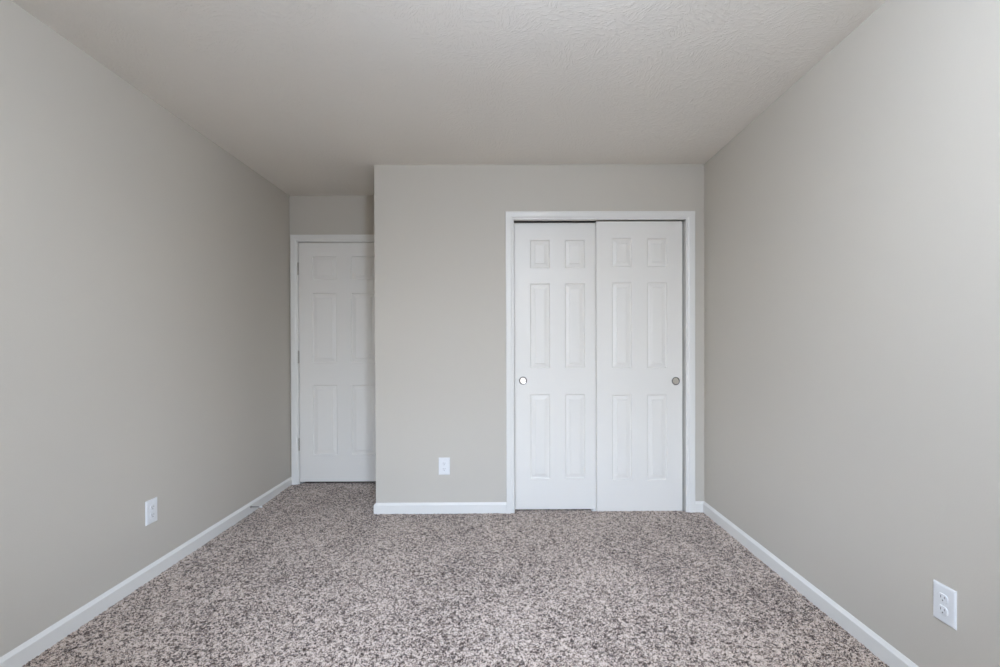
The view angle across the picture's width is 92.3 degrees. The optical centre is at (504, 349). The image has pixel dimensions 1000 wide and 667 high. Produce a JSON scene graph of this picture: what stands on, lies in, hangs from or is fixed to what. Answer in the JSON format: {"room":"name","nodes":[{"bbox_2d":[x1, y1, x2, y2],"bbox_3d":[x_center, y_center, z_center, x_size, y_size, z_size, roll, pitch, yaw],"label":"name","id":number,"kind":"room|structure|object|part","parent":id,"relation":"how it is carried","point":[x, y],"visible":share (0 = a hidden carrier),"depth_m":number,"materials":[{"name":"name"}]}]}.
{"room":"empty bedroom","nodes":[
{"label":"empty bedroom","id":0,"kind":"room"},
{"bbox_2d":[0,0,290,656],"bbox_3d":[-1.853,-0.007,2.407,0.114,2.538,5.460,0,0,0],"label":"wall","id":1,"kind":"structure","parent":0,"point":[145,266],"depth_m":2.21,"materials":[{"name":"beige paint"}]},
{"bbox_2d":[0,477,291,666],"bbox_3d":[-1.783,1.135,1.923,0.012,0.088,4.246,0,0,0],"label":"baseboard","id":2,"kind":"structure","parent":1,"relation":"attached to","point":[33,647],"depth_m":2.22,"materials":[{"name":"white paint"}]},
{"bbox_2d":[145,497,156,525],"bbox_3d":[-1.788,0.822,2.434,0.009,0.121,0.079,0,0,0],"label":"wall outlet","id":3,"kind":"object","parent":1,"relation":"attached to","point":[150,505],"visible":1,"depth_m":2.42,"materials":[{"name":"white plastic"}]},
{"bbox_2d":[305,481,375,482],"bbox_3d":[-0.191,1.227,2.482,3.429,0.098,5.574,0,0,0],"label":"floor","id":4,"kind":"structure","parent":0,"point":[363,481],"depth_m":4.21,"materials":[{"name":"brown"}]},
{"bbox_2d":[22,482,888,666],"bbox_3d":[-0.190,1.161,1.954,3.194,0.034,4.286,0,0,0],"label":"carpet","id":5,"kind":"structure","parent":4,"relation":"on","point":[312,577],"depth_m":2.24,"materials":[{"name":"grey carpet"}]},
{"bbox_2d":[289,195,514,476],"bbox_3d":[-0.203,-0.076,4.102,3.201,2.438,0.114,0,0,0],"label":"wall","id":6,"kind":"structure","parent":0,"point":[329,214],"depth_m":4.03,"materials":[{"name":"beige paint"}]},
{"bbox_2d":[290,234,374,484],"bbox_3d":[-1.347,0.103,4.090,0.889,2.128,0.130,0,0,0],"label":"door frame","id":7,"kind":"structure","parent":6,"relation":"attached to","point":[295,240],"depth_m":4.03,"materials":[{"name":"white paint"}]},
{"bbox_3d":[-1.763,0.101,4.030,0.058,2.120,0.016,0,0,0],"label":"casing","id":8,"kind":"part","parent":7,"relation":"part of","materials":[{"name":"white paint"}]},
{"bbox_3d":[-1.351,-0.931,4.025,0.889,0.058,0.016,0,0,0],"label":"head casing","id":9,"kind":"part","parent":7,"relation":"part of","materials":[{"name":"white paint"}]},
{"bbox_2d":[297,243,375,481],"bbox_3d":[-1.351,0.111,4.027,0.771,2.013,0.097,0,0,0],"label":"door","id":10,"kind":"structure","parent":6,"relation":"in","point":[337,440],"depth_m":4.04,"materials":[{"name":"white paint"}]},
{"bbox_3d":[-1.517,-0.681,4.038,0.205,0.199,0.008,0,0,0],"label":"panel","id":11,"kind":"part","parent":10,"relation":"part of","materials":[{"name":"white paint"}]},
{"bbox_3d":[-1.515,-0.179,4.042,0.205,0.585,0.008,0,0,0],"label":"panel","id":12,"kind":"part","parent":10,"relation":"part of","materials":[{"name":"white paint"}]},
{"bbox_3d":[-1.513,0.597,4.048,0.205,0.591,0.008,0,0,0],"label":"panel","id":13,"kind":"part","parent":10,"relation":"part of","materials":[{"name":"white paint"}]},
{"bbox_3d":[-1.191,-0.682,4.040,0.205,0.199,0.008,0,0,0],"label":"panel","id":14,"kind":"part","parent":10,"relation":"part of","materials":[{"name":"white paint"}]},
{"bbox_3d":[-1.189,-0.180,4.044,0.205,0.585,0.008,0,0,0],"label":"panel","id":15,"kind":"part","parent":10,"relation":"part of","materials":[{"name":"white paint"}]},
{"bbox_3d":[-1.187,0.596,4.050,0.205,0.591,0.008,0,0,0],"label":"panel","id":16,"kind":"part","parent":10,"relation":"part of","materials":[{"name":"white paint"}]},
{"bbox_2d":[12,0,886,195],"bbox_3d":[-0.200,-1.332,2.462,3.429,0.100,5.574,0,0,0],"label":"ceiling","id":17,"kind":"structure","parent":0,"point":[310,96],"depth_m":2.22,"materials":[{"name":"white paint"}]},
{"bbox_2d":[374,164,703,502],"bbox_3d":[0.247,-0.072,3.421,2.308,2.438,0.114,0,0,0],"label":"wall","id":18,"kind":"structure","parent":0,"point":[440,230],"depth_m":3.36,"materials":[{"name":"beige paint"}]},
{"bbox_2d":[374,502,506,513],"bbox_3d":[-0.451,1.120,3.363,0.928,0.088,0.012,0,0,0],"label":"baseboard","id":19,"kind":"structure","parent":18,"relation":"attached to","point":[435,507],"depth_m":3.36,"materials":[{"name":"white paint"}]},
{"bbox_2d":[439,458,449,474],"bbox_3d":[-0.424,0.821,3.362,0.079,0.121,0.009,0,0,0],"label":"wall outlet","id":20,"kind":"object","parent":18,"relation":"attached to","point":[444,463],"visible":1,"depth_m":3.36,"materials":[{"name":"white plastic"}]},
{"bbox_2d":[514,221,595,508],"bbox_3d":[0.377,0.113,3.452,0.615,2.073,0.037,0,0,0],"label":"door","id":21,"kind":"structure","parent":18,"relation":"in","point":[555,309],"depth_m":3.44,"materials":[{"name":"white paint"}]},
{"bbox_2d":[520,378,525,383],"bbox_3d":[0.131,0.225,3.435,0.046,0.046,0.002,0,0,0],"label":"door handle","id":22,"kind":"object","parent":21,"relation":"on","point":[522,380],"depth_m":3.44,"materials":[{"name":"silver metal"}]},
{"bbox_3d":[0.252,-0.679,3.434,0.141,0.202,0.008,0,0,0],"label":"panel","id":23,"kind":"part","parent":21,"relation":"part of","materials":[{"name":"white paint"}]},
{"bbox_3d":[0.253,-0.167,3.438,0.141,0.605,0.008,0,0,0],"label":"panel","id":24,"kind":"part","parent":21,"relation":"part of","materials":[{"name":"white paint"}]},
{"bbox_3d":[0.256,0.628,3.444,0.141,0.606,0.008,0,0,0],"label":"panel","id":25,"kind":"part","parent":21,"relation":"part of","materials":[{"name":"white paint"}]},
{"bbox_3d":[0.501,-0.680,3.436,0.141,0.202,0.008,0,0,0],"label":"panel","id":26,"kind":"part","parent":21,"relation":"part of","materials":[{"name":"white paint"}]},
{"bbox_3d":[0.503,-0.167,3.439,0.141,0.605,0.008,0,0,0],"label":"panel","id":27,"kind":"part","parent":21,"relation":"part of","materials":[{"name":"white paint"}]},
{"bbox_3d":[0.506,0.627,3.445,0.141,0.606,0.008,0,0,0],"label":"panel","id":28,"kind":"part","parent":21,"relation":"part of","materials":[{"name":"white paint"}]},
{"bbox_2d":[506,211,694,513],"bbox_3d":[0.671,0.100,3.431,1.324,2.132,0.160,0,0,0],"label":"door frame","id":29,"kind":"structure","parent":18,"relation":"attached to","point":[687,218],"depth_m":3.35,"materials":[{"name":"white paint"}]},
{"bbox_3d":[0.038,0.100,3.356,0.058,2.120,0.016,0,0,0],"label":"casing","id":30,"kind":"part","parent":29,"relation":"part of","materials":[{"name":"white paint"}]},
{"bbox_3d":[0.668,-0.934,3.351,1.324,0.058,0.016,0,0,0],"label":"head casing","id":31,"kind":"part","parent":29,"relation":"part of","materials":[{"name":"white paint"}]},
{"bbox_3d":[1.302,0.096,3.362,0.063,2.120,0.016,0,0,0],"label":"casing","id":32,"kind":"part","parent":29,"relation":"part of","materials":[{"name":"white paint"}]},
{"bbox_2d":[595,221,682,510],"bbox_3d":[0.955,0.112,3.412,0.610,2.075,0.037,0,0,0],"label":"door","id":33,"kind":"structure","parent":18,"relation":"in","point":[638,264],"depth_m":3.40,"materials":[{"name":"white paint"}]},
{"bbox_3d":[0.827,-0.680,3.394,0.140,0.202,0.008,0,0,0],"label":"panel","id":34,"kind":"part","parent":33,"relation":"part of","materials":[{"name":"white paint"}]},
{"bbox_3d":[0.829,-0.168,3.398,0.140,0.605,0.008,0,0,0],"label":"panel","id":35,"kind":"part","parent":33,"relation":"part of","materials":[{"name":"white paint"}]},
{"bbox_3d":[0.831,0.626,3.404,0.140,0.606,0.008,0,0,0],"label":"panel","id":36,"kind":"part","parent":33,"relation":"part of","materials":[{"name":"white paint"}]},
{"bbox_3d":[1.077,-0.681,3.395,0.140,0.202,0.008,0,0,0],"label":"panel","id":37,"kind":"part","parent":33,"relation":"part of","materials":[{"name":"white paint"}]},
{"bbox_3d":[1.079,-0.169,3.399,0.140,0.605,0.008,0,0,0],"label":"panel","id":38,"kind":"part","parent":33,"relation":"part of","materials":[{"name":"white paint"}]},
{"bbox_3d":[1.081,0.625,3.405,0.140,0.606,0.008,0,0,0],"label":"panel","id":39,"kind":"part","parent":33,"relation":"part of","materials":[{"name":"white paint"}]},
{"bbox_2d":[673,378,678,383],"bbox_3d":[1.211,0.226,3.397,0.046,0.046,0.002,0,0,0],"label":"door handle","id":40,"kind":"object","parent":33,"relation":"on","point":[675,380],"depth_m":3.40,"materials":[{"name":"silver metal"}]},
{"bbox_2d":[695,501,703,512],"bbox_3d":[1.371,1.114,3.372,0.068,0.088,0.012,0,0,0],"label":"baseboard","id":41,"kind":"structure","parent":18,"relation":"attached to","point":[698,504],"depth_m":3.37,"materials":[{"name":"white paint"}]},
{"bbox_2d":[704,0,999,666],"bbox_3d":[1.462,-0.018,2.423,0.114,2.538,5.460,0,0,0],"label":"wall","id":42,"kind":"structure","parent":0,"point":[852,226],"depth_m":1.83,"materials":[{"name":"beige paint"}]},
{"bbox_2d":[703,501,918,666],"bbox_3d":[1.407,1.127,1.597,0.012,0.088,3.563,0,0,0],"label":"baseboard","id":43,"kind":"structure","parent":42,"relation":"attached to","point":[878,646],"depth_m":2.13,"materials":[{"name":"white paint"}]},
{"bbox_2d":[933,580,956,629],"bbox_3d":[1.408,0.818,1.539,0.009,0.121,0.079,0,0,0],"label":"wall outlet","id":44,"kind":"object","parent":42,"relation":"attached to","point":[944,597],"visible":1,"depth_m":1.53,"materials":[{"name":"white plastic"}]},
{"bbox_2d":[938,604,947,615],"bbox_3d":[1.406,0.837,1.539,0.004,0.031,0.038,0,0,0],"label":"receptacle","id":45,"kind":"object","parent":44,"relation":"attached to","point":[942,608],"depth_m":1.54,"materials":[{"name":"white plastic"}]},
{"bbox_2d":[938,592,947,603],"bbox_3d":[1.406,0.798,1.538,0.004,0.031,0.038,0,0,0],"label":"receptacle","id":46,"kind":"object","parent":44,"relation":"attached to","point":[942,596],"depth_m":1.54,"materials":[{"name":"white plastic"}]}
]}

